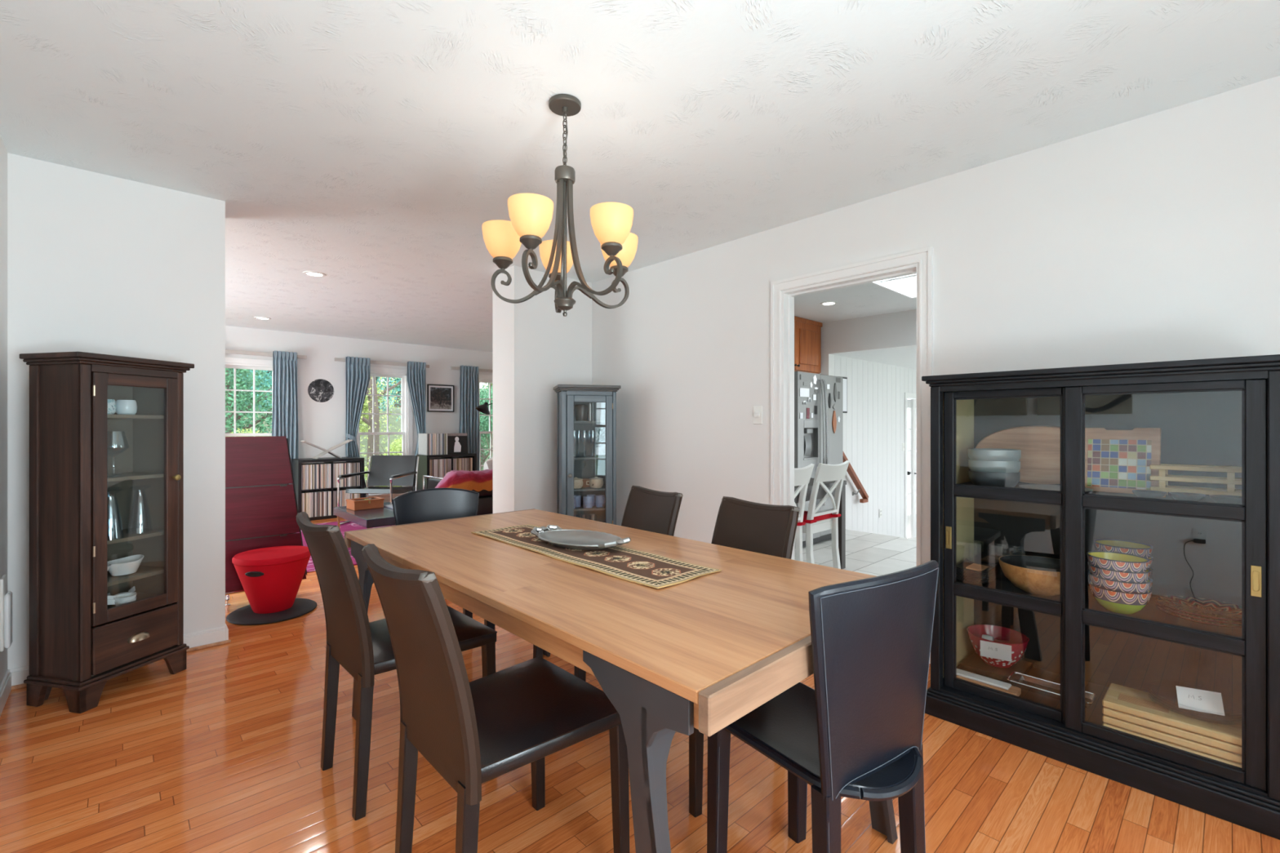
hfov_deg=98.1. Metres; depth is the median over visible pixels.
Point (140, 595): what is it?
shelf
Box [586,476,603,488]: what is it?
lidded pot
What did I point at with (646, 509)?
dining chair
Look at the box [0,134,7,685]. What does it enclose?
wall
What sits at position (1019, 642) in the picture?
bowl
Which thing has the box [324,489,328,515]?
record sleeve
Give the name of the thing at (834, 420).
magnet
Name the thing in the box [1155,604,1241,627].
plate
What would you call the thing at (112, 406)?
cup
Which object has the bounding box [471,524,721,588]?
table runner
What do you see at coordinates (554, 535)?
serving tray
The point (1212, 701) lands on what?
note card
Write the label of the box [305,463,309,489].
record sleeve
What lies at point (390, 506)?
book
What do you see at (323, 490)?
record sleeve
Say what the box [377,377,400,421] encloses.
tree
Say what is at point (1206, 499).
shelf
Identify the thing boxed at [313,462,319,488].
record sleeve
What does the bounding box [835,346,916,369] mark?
ceiling
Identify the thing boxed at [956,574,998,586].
square plate
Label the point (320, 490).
record sleeve
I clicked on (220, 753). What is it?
floor
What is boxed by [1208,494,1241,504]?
bowl
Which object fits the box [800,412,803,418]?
magnet
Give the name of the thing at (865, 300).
ceiling
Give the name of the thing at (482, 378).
window
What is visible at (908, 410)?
wall
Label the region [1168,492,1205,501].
bowl
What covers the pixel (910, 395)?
trim
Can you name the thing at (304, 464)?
record sleeve
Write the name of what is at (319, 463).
record sleeve
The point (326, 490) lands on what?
record sleeve
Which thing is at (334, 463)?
record sleeve
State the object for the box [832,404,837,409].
magnet
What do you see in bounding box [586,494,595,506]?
mug
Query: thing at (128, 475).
shelf
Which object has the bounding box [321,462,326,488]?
record sleeve
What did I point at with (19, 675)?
baseboard
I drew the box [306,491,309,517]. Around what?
record sleeve
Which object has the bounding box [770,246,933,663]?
trim
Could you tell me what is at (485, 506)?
chair
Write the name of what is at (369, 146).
ceiling
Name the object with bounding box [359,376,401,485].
tree
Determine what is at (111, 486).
beer glass
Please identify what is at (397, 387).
tree
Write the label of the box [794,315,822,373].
upper cabinet
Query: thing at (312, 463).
record sleeve
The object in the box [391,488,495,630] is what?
dining chair
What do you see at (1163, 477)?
rack
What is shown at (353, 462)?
record sleeve
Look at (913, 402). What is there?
door
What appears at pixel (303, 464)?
record sleeve
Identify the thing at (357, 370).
curtain
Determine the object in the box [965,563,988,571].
wooden coaster
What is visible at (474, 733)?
dining chair
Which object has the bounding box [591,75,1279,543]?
wall
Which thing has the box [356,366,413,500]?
window
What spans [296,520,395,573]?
area rug
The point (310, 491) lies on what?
record sleeve
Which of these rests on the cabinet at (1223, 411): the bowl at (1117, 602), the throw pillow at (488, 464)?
the bowl at (1117, 602)
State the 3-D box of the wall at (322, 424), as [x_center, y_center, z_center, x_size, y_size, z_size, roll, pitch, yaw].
[-4.444,-0.020,7.663,7.000,2.440,0.160,0,0,-43]
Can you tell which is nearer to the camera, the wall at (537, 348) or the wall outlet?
the wall at (537, 348)
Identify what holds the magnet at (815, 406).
attached to the refrigerator
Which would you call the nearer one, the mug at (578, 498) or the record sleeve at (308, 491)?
the mug at (578, 498)
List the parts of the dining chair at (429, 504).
backrest, leg, leg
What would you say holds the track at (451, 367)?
attached to the wall at (322, 424)
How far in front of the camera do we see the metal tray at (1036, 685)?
2.24 m
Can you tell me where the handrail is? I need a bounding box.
[843,452,868,502]
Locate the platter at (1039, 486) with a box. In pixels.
[1018,484,1093,492]
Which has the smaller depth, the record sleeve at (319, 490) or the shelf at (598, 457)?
the shelf at (598, 457)
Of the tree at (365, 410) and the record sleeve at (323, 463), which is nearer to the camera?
the record sleeve at (323, 463)
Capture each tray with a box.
[530,524,631,550]
[1007,671,1096,708]
[1084,427,1160,493]
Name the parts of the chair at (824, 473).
leg, seat, rail, rail, leg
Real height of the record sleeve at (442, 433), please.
0.312 m
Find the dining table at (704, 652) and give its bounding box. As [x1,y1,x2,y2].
[344,508,897,852]
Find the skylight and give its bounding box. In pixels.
[869,273,916,298]
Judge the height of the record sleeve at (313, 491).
0.312 m
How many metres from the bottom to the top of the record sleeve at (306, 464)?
0.312 m
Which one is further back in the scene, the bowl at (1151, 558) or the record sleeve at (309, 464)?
the record sleeve at (309, 464)
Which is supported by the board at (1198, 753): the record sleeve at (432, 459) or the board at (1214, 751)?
the board at (1214, 751)
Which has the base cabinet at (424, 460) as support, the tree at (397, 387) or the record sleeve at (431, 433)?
the record sleeve at (431, 433)
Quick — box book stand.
[300,439,352,458]
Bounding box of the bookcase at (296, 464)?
[291,456,364,520]
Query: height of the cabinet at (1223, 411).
1.406 m
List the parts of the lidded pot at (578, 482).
lid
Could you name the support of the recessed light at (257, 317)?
in the ceiling at (369, 146)
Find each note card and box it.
[980,640,1011,662]
[1175,685,1224,715]
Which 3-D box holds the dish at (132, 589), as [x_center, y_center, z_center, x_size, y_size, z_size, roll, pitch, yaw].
[-2.435,0.804,2.639,0.079,0.051,0.118,0,0,-16]
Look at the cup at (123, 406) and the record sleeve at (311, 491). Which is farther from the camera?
the record sleeve at (311, 491)
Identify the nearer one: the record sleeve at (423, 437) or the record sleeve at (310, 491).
the record sleeve at (310, 491)
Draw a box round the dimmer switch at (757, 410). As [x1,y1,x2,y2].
[753,405,762,424]
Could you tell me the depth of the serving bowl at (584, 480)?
4.35 m
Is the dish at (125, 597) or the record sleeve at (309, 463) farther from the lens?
the record sleeve at (309, 463)
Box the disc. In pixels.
[307,378,333,402]
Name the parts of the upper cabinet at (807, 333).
door, crown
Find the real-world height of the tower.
1.125 m
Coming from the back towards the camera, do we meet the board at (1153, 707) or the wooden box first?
the wooden box
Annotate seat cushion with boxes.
[796,521,805,525]
[803,511,840,523]
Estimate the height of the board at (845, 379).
0.430 m
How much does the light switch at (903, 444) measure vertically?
0.116 m
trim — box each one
[11,639,231,690]
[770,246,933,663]
[834,355,916,535]
[904,392,916,537]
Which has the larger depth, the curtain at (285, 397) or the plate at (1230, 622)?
the curtain at (285, 397)
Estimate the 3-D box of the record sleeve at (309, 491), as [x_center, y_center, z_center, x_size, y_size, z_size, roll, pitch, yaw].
[-4.260,1.005,7.143,0.008,0.312,0.312,0,0,-43]
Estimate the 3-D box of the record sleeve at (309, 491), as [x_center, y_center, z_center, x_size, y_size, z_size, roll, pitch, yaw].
[-4.241,1.005,7.154,0.009,0.312,0.312,0,0,-43]
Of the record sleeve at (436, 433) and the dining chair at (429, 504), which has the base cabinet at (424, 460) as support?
the record sleeve at (436, 433)
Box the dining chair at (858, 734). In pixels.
[706,560,938,852]
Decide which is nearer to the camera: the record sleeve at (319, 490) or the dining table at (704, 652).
the dining table at (704, 652)
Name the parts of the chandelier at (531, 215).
lamp shade, arm, lamp shade, arm, lamp shade, arm, stem, chain, arm, arm, lamp shade, lamp shade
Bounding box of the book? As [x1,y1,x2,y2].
[383,504,393,509]
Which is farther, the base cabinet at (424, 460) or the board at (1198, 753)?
the base cabinet at (424, 460)
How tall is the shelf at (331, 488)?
0.016 m
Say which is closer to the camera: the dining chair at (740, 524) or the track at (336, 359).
the dining chair at (740, 524)
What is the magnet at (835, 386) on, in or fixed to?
attached to the refrigerator
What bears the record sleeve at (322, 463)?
in the bookcase at (296, 464)
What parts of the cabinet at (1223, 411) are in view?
post, recessed pull, door rail, door rail, door rail, door rail, sliding door, crown, panel, door rail, door rail, door rail, door rail, sliding door, recessed pull, post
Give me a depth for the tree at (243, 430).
8.97 m
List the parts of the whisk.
handle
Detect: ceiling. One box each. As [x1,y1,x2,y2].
[0,0,1279,351]
[794,282,916,323]
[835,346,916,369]
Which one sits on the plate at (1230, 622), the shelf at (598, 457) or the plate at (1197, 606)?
the plate at (1197, 606)
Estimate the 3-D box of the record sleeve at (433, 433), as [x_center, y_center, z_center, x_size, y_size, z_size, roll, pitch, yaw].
[-3.115,0.275,8.242,0.018,0.312,0.312,0,0,-43]
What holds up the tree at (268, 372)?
on the hill
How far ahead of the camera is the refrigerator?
5.58 m
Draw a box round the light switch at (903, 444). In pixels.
[902,442,904,451]
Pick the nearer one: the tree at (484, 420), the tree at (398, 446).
the tree at (398, 446)
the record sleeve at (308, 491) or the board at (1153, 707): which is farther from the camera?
the record sleeve at (308, 491)
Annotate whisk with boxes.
[982,634,1006,640]
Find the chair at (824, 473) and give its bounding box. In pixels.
[794,460,849,568]
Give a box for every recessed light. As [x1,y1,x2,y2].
[253,316,271,319]
[302,271,325,276]
[820,301,837,305]
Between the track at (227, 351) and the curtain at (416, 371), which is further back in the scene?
the curtain at (416, 371)
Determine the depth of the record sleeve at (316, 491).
7.08 m
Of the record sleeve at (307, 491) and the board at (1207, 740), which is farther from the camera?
the record sleeve at (307, 491)
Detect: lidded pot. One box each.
[573,476,582,488]
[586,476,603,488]
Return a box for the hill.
[231,384,493,482]
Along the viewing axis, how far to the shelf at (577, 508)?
4.27 m
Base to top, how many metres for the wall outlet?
0.116 m
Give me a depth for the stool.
3.45 m
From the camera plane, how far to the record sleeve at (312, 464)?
7.06 m
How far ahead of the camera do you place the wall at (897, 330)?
6.12 m
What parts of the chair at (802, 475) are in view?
leg, rail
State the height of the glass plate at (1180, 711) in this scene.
0.018 m
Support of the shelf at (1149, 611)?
attached to the cabinet at (1223, 411)
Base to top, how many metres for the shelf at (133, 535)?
0.018 m
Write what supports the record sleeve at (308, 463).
in the bookcase at (296, 464)
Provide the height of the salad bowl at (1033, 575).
0.118 m
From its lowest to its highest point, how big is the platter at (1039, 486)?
0.014 m
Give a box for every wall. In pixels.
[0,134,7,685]
[7,152,225,670]
[225,325,493,501]
[493,266,591,513]
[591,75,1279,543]
[819,309,916,375]
[833,355,915,537]
[906,398,911,515]
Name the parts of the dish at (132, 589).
handle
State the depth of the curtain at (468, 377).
8.97 m
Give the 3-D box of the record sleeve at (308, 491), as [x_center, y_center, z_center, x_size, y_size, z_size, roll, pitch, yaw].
[-4.269,1.005,7.139,0.009,0.312,0.312,0,0,-43]
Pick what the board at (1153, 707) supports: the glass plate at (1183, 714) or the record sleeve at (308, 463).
the glass plate at (1183, 714)
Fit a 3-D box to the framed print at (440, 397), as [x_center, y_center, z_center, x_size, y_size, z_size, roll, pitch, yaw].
[-3.140,-0.428,8.761,0.430,0.430,0.022,0,0,-43]
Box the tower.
[225,435,306,606]
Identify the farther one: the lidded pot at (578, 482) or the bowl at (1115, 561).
the lidded pot at (578, 482)
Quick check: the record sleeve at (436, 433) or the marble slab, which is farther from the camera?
the record sleeve at (436, 433)
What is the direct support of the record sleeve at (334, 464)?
in the bookcase at (296, 464)
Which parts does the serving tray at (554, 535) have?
handle, dish, handle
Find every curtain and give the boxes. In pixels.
[271,351,298,484]
[345,356,370,497]
[407,360,426,492]
[458,364,479,471]
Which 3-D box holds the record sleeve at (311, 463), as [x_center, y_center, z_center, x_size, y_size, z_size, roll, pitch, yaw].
[-4.218,0.651,7.187,0.009,0.312,0.312,0,0,-43]
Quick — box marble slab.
[956,668,1011,689]
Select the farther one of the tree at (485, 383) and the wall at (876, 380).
the tree at (485, 383)
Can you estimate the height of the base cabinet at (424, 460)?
0.768 m
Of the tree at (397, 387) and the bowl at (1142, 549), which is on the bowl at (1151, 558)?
the bowl at (1142, 549)
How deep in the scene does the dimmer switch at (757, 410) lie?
3.56 m
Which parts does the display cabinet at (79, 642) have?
panel, post, door, crown, panel, rail, drawer, door rail, door rail, cup pull, knob, post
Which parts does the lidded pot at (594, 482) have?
pot, lid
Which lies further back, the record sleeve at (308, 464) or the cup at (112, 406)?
the record sleeve at (308, 464)
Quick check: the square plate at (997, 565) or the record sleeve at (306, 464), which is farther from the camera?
the record sleeve at (306, 464)
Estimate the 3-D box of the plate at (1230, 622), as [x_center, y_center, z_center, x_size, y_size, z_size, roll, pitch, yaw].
[1.961,0.649,1.921,0.262,0.019,0.262,0,0,24]
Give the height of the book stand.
0.242 m
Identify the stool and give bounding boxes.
[226,545,316,625]
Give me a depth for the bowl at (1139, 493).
1.93 m
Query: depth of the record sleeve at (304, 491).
7.00 m
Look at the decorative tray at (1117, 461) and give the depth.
2.13 m
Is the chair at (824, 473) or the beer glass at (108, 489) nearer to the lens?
the beer glass at (108, 489)
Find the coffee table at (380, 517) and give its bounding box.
[333,502,395,528]
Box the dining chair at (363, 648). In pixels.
[296,511,497,820]
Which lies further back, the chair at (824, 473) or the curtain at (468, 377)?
the curtain at (468, 377)
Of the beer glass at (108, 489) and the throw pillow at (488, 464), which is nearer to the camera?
the beer glass at (108, 489)
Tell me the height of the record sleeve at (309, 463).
0.312 m
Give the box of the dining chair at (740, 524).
[688,496,799,817]
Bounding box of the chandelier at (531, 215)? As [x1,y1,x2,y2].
[482,93,637,316]
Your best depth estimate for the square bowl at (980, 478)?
2.29 m
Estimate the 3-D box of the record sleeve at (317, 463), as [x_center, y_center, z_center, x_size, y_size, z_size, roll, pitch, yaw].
[-4.171,0.651,7.218,0.010,0.312,0.312,0,0,-43]
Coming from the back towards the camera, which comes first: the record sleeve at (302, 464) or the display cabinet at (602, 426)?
the record sleeve at (302, 464)
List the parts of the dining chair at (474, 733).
leg, backrest, leg, leg, seat, leg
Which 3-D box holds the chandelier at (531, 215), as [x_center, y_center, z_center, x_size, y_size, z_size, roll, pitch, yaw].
[-0.312,-0.830,2.136,0.592,0.821,0.615,0,0,3]
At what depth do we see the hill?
20.54 m
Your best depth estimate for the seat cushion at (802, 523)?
4.07 m
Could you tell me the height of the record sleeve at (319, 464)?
0.312 m
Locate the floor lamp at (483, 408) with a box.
[475,402,493,414]
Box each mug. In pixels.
[573,495,581,506]
[582,495,592,507]
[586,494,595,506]
[595,495,605,506]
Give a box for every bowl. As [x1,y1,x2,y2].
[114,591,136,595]
[582,478,590,487]
[966,624,1029,667]
[968,448,1021,461]
[968,458,1020,472]
[968,469,1020,487]
[998,555,1060,596]
[1086,551,1149,572]
[1087,561,1151,582]
[1088,571,1151,593]
[1088,580,1151,613]
[1093,538,1153,559]
[1094,550,1153,568]
[1132,489,1166,498]
[1149,567,1153,578]
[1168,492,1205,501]
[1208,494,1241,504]
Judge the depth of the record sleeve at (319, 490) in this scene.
7.13 m
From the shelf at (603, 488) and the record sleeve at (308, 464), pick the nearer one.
the shelf at (603, 488)
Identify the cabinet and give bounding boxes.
[19,351,194,713]
[416,453,476,490]
[553,384,621,524]
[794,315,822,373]
[921,354,1279,839]
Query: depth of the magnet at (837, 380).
5.87 m
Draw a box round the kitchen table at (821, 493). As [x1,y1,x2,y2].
[794,477,846,568]
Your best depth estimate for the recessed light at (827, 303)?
5.43 m
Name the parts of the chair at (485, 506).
leg, chrome rail, armrest, backrest, seat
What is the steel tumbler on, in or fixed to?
on the display cabinet at (602, 426)
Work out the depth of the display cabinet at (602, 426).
4.25 m
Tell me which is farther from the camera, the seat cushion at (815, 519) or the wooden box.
the wooden box
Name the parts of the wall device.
plate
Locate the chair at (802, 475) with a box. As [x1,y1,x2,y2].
[794,463,814,561]
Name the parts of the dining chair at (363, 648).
leg, backrest, leg, seat, leg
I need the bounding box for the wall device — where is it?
[0,574,12,651]
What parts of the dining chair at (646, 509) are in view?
leg, leg, backrest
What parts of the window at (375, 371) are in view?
sash, sash, sill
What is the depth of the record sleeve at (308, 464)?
7.03 m
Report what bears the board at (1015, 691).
on the cabinet at (1223, 411)
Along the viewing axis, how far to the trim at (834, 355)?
7.72 m
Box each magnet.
[800,387,808,397]
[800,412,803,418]
[806,408,809,418]
[813,374,817,384]
[814,405,817,413]
[828,393,831,408]
[831,410,836,433]
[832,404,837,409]
[833,382,836,401]
[835,377,840,382]
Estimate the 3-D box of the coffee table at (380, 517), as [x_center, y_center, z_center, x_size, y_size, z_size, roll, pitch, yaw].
[-2.295,0.994,5.415,1.000,0.388,1.000,0,0,-43]
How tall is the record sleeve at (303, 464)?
0.312 m
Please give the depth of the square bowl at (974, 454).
2.29 m
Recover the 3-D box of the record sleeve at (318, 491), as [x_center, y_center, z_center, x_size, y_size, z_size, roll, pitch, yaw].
[-4.180,1.005,7.218,0.006,0.312,0.312,0,0,-43]
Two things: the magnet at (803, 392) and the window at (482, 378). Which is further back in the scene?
the window at (482, 378)
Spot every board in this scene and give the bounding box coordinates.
[840,376,847,413]
[956,675,1021,696]
[960,650,1032,682]
[975,425,1060,484]
[1102,683,1241,746]
[1102,706,1241,755]
[1102,715,1241,764]
[1102,722,1241,768]
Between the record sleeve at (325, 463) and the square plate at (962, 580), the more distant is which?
the record sleeve at (325, 463)
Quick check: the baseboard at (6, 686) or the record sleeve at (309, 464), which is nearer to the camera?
the baseboard at (6, 686)
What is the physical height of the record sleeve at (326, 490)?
0.312 m
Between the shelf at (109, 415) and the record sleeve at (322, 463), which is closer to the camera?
the shelf at (109, 415)
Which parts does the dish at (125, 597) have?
handle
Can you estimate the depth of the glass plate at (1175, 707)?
1.79 m
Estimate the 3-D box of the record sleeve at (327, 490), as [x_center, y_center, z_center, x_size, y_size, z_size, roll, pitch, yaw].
[-4.098,1.005,7.286,0.006,0.312,0.312,0,0,-43]
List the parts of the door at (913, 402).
frame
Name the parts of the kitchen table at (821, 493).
leg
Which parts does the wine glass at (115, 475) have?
stem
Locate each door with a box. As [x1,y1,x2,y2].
[906,399,911,536]
[906,399,916,538]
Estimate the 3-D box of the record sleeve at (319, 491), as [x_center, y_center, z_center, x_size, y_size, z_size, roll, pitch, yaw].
[-4.171,1.005,7.223,0.012,0.312,0.312,0,0,-43]
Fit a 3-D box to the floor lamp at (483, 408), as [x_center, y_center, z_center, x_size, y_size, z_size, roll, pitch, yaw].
[-2.110,0.416,8.194,0.629,1.567,0.258,0,0,-37]
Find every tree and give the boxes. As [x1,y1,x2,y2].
[225,368,272,436]
[227,428,271,436]
[228,368,272,418]
[233,368,272,426]
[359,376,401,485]
[359,386,382,435]
[364,435,402,479]
[366,376,400,413]
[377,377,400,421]
[378,377,400,407]
[480,382,493,445]
[480,382,493,470]
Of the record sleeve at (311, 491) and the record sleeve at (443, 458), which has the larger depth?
the record sleeve at (443, 458)
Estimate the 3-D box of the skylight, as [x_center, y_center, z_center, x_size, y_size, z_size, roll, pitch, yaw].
[2.425,-1.344,4.577,1.016,0.312,0.776,0,0,-43]
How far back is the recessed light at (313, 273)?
4.53 m
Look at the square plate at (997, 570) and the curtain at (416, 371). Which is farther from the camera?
the curtain at (416, 371)
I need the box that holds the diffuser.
[306,272,322,275]
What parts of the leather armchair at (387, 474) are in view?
armrest, frame, seat, backrest, armrest, frame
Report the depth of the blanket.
6.24 m
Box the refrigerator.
[794,371,843,546]
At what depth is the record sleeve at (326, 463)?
7.17 m
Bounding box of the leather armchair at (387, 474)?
[337,455,419,525]
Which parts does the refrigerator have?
door, handle, handle, door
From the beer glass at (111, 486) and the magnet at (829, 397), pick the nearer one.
the beer glass at (111, 486)
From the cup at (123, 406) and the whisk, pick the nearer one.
the whisk
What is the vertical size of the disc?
0.320 m
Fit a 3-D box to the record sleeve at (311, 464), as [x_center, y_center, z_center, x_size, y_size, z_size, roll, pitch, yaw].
[-4.242,0.651,7.155,0.008,0.312,0.312,0,0,-43]
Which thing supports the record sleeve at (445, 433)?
on the base cabinet at (424, 460)
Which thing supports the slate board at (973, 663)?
on the cabinet at (1223, 411)
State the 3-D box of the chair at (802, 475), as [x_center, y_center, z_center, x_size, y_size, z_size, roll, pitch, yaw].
[0.936,0.739,4.082,0.449,0.923,0.556,0,0,-43]
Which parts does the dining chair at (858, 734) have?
leg, leg, seat, leg, backrest, leg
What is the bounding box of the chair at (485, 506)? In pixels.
[422,475,493,515]
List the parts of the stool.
handle, seat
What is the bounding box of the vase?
[574,404,587,421]
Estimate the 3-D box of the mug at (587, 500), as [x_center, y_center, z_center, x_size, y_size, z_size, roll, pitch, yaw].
[-0.401,0.592,4.291,0.071,0.086,0.090,0,0,-18]
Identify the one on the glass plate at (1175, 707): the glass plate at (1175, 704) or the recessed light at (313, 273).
the glass plate at (1175, 704)
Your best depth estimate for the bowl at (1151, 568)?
2.07 m
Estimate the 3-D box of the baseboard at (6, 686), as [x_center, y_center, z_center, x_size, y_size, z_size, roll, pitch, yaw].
[-1.260,1.155,0.813,0.013,0.090,4.710,0,0,-43]
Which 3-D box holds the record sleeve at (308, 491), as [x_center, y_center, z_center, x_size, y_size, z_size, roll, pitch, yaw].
[-4.255,1.005,7.154,0.011,0.312,0.312,0,0,-43]
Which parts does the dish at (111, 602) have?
handle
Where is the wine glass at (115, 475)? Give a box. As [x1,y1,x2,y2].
[107,434,129,476]
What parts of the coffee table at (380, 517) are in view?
leg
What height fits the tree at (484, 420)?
2.873 m
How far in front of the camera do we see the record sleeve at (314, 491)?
7.08 m
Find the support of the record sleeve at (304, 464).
in the bookcase at (296, 464)
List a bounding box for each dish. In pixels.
[107,554,144,576]
[107,592,137,601]
[107,596,137,605]
[114,586,136,595]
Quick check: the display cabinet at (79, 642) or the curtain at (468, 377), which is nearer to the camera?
the display cabinet at (79, 642)
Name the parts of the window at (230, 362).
sash, frame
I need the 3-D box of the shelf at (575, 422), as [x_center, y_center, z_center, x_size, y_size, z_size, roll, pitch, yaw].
[-0.427,-0.026,4.369,0.372,0.018,0.246,0,0,-15]
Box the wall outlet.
[879,508,881,517]
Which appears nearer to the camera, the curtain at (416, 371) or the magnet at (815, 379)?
the magnet at (815, 379)
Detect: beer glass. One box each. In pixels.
[107,486,122,535]
[107,488,124,540]
[126,484,152,533]
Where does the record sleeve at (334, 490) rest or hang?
in the bookcase at (296, 464)
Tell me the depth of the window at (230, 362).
7.08 m
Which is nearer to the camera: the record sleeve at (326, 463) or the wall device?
the wall device
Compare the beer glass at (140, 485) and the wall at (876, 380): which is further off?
the wall at (876, 380)
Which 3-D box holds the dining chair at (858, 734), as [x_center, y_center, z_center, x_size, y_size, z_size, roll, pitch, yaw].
[0.438,0.758,1.367,0.459,0.886,0.467,0,0,-33]
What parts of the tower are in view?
panel, panel, panel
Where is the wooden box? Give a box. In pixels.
[346,496,384,511]
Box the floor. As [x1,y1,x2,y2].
[0,517,1279,852]
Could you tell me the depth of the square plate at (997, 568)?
2.33 m
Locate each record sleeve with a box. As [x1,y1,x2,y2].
[302,463,307,489]
[302,464,302,489]
[302,464,304,489]
[304,463,308,489]
[304,464,306,489]
[304,491,308,515]
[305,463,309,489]
[306,463,310,489]
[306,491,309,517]
[306,491,310,517]
[307,463,311,488]
[307,490,313,516]
[307,491,311,517]
[308,462,315,488]
[308,463,312,488]
[309,462,316,488]
[309,463,313,488]
[309,490,314,516]
[309,491,311,517]
[310,490,315,516]
[311,462,317,488]
[311,462,319,488]
[311,463,314,488]
[311,463,315,488]
[311,490,315,516]
[311,490,316,516]
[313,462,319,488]
[313,490,318,516]
[314,490,319,516]
[315,462,321,488]
[315,490,319,516]
[316,462,322,488]
[316,490,320,516]
[317,462,323,488]
[318,490,321,515]
[319,462,324,488]
[319,463,320,488]
[319,489,324,515]
[319,490,323,515]
[320,462,325,488]
[320,489,325,515]
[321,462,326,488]
[321,489,327,515]
[322,462,327,488]
[323,462,328,488]
[323,489,328,515]
[324,462,328,488]
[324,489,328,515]
[325,462,329,488]
[325,489,329,515]
[326,462,330,488]
[326,489,330,515]
[327,489,331,515]
[333,462,336,487]
[333,463,335,487]
[333,489,337,506]
[333,490,333,515]
[334,462,337,487]
[339,489,342,506]
[344,462,349,486]
[353,462,356,486]
[418,433,427,455]
[427,433,429,455]
[431,433,432,454]
[431,458,435,476]
[433,433,435,454]
[435,433,437,454]
[441,433,443,454]
[443,457,448,472]
[444,433,446,454]
[448,433,467,454]
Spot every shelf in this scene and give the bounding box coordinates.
[107,413,164,418]
[107,471,164,481]
[107,528,164,545]
[107,565,164,586]
[107,591,156,608]
[302,485,361,491]
[573,421,605,423]
[573,455,605,460]
[573,484,605,491]
[573,503,605,511]
[956,571,1241,637]
[959,480,1215,502]
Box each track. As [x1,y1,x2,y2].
[225,349,306,359]
[334,357,429,368]
[450,366,493,372]
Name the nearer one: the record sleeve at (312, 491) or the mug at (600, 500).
the mug at (600, 500)
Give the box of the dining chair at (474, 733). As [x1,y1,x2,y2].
[361,543,630,852]
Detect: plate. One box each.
[956,558,998,573]
[956,564,998,576]
[956,566,998,577]
[956,568,998,579]
[956,569,998,579]
[956,571,998,581]
[956,573,998,584]
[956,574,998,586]
[1147,683,1219,714]
[1147,685,1222,716]
[1147,690,1221,719]
[1147,692,1219,724]
[1147,693,1220,721]
[1155,595,1241,621]
[1155,600,1241,624]
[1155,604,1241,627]
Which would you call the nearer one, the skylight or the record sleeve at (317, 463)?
the skylight
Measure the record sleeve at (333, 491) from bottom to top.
0.312 m
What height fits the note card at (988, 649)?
0.075 m
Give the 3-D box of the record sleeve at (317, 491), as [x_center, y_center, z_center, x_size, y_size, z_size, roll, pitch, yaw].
[-4.188,1.005,7.203,0.007,0.312,0.312,0,0,-43]
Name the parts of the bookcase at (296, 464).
panel, panel, panel, panel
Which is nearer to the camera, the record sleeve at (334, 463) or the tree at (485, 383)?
the record sleeve at (334, 463)
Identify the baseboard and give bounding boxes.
[0,669,11,715]
[9,623,228,685]
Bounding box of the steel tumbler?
[587,403,592,421]
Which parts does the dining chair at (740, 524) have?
leg, backrest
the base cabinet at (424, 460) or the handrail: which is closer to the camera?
the handrail
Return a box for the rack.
[1149,463,1241,497]
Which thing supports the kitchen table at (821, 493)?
on the floor
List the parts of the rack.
post, post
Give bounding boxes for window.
[225,356,272,436]
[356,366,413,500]
[478,373,493,471]
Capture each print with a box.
[426,383,453,412]
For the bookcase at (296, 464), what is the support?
on the floor
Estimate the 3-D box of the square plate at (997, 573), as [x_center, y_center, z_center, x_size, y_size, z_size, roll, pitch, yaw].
[1.437,0.648,2.378,0.166,0.030,0.127,0,0,-43]
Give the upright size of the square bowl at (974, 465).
0.068 m
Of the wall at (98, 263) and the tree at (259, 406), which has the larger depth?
the tree at (259, 406)
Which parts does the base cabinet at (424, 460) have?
panel, panel, panel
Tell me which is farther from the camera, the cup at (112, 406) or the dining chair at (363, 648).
the cup at (112, 406)
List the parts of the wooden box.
lid glass, lid frame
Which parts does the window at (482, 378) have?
frame, sash, sash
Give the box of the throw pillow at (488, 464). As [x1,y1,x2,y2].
[483,457,493,470]
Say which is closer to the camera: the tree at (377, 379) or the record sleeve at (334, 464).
the record sleeve at (334, 464)
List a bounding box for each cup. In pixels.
[107,399,116,414]
[115,400,137,414]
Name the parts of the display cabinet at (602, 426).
panel, post, door, crown, rail, door rail, panel, post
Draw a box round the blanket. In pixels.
[435,468,493,491]
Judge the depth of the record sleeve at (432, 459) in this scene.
8.11 m
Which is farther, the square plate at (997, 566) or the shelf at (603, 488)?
the shelf at (603, 488)
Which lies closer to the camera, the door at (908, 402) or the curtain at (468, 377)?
the door at (908, 402)
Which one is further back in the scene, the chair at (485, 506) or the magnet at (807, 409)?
the chair at (485, 506)
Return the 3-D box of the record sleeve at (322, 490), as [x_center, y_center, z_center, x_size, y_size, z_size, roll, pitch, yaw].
[-4.138,1.005,7.259,0.010,0.312,0.312,0,0,-43]
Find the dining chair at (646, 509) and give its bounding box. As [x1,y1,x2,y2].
[533,485,683,681]
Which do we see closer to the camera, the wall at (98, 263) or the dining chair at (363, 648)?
the dining chair at (363, 648)

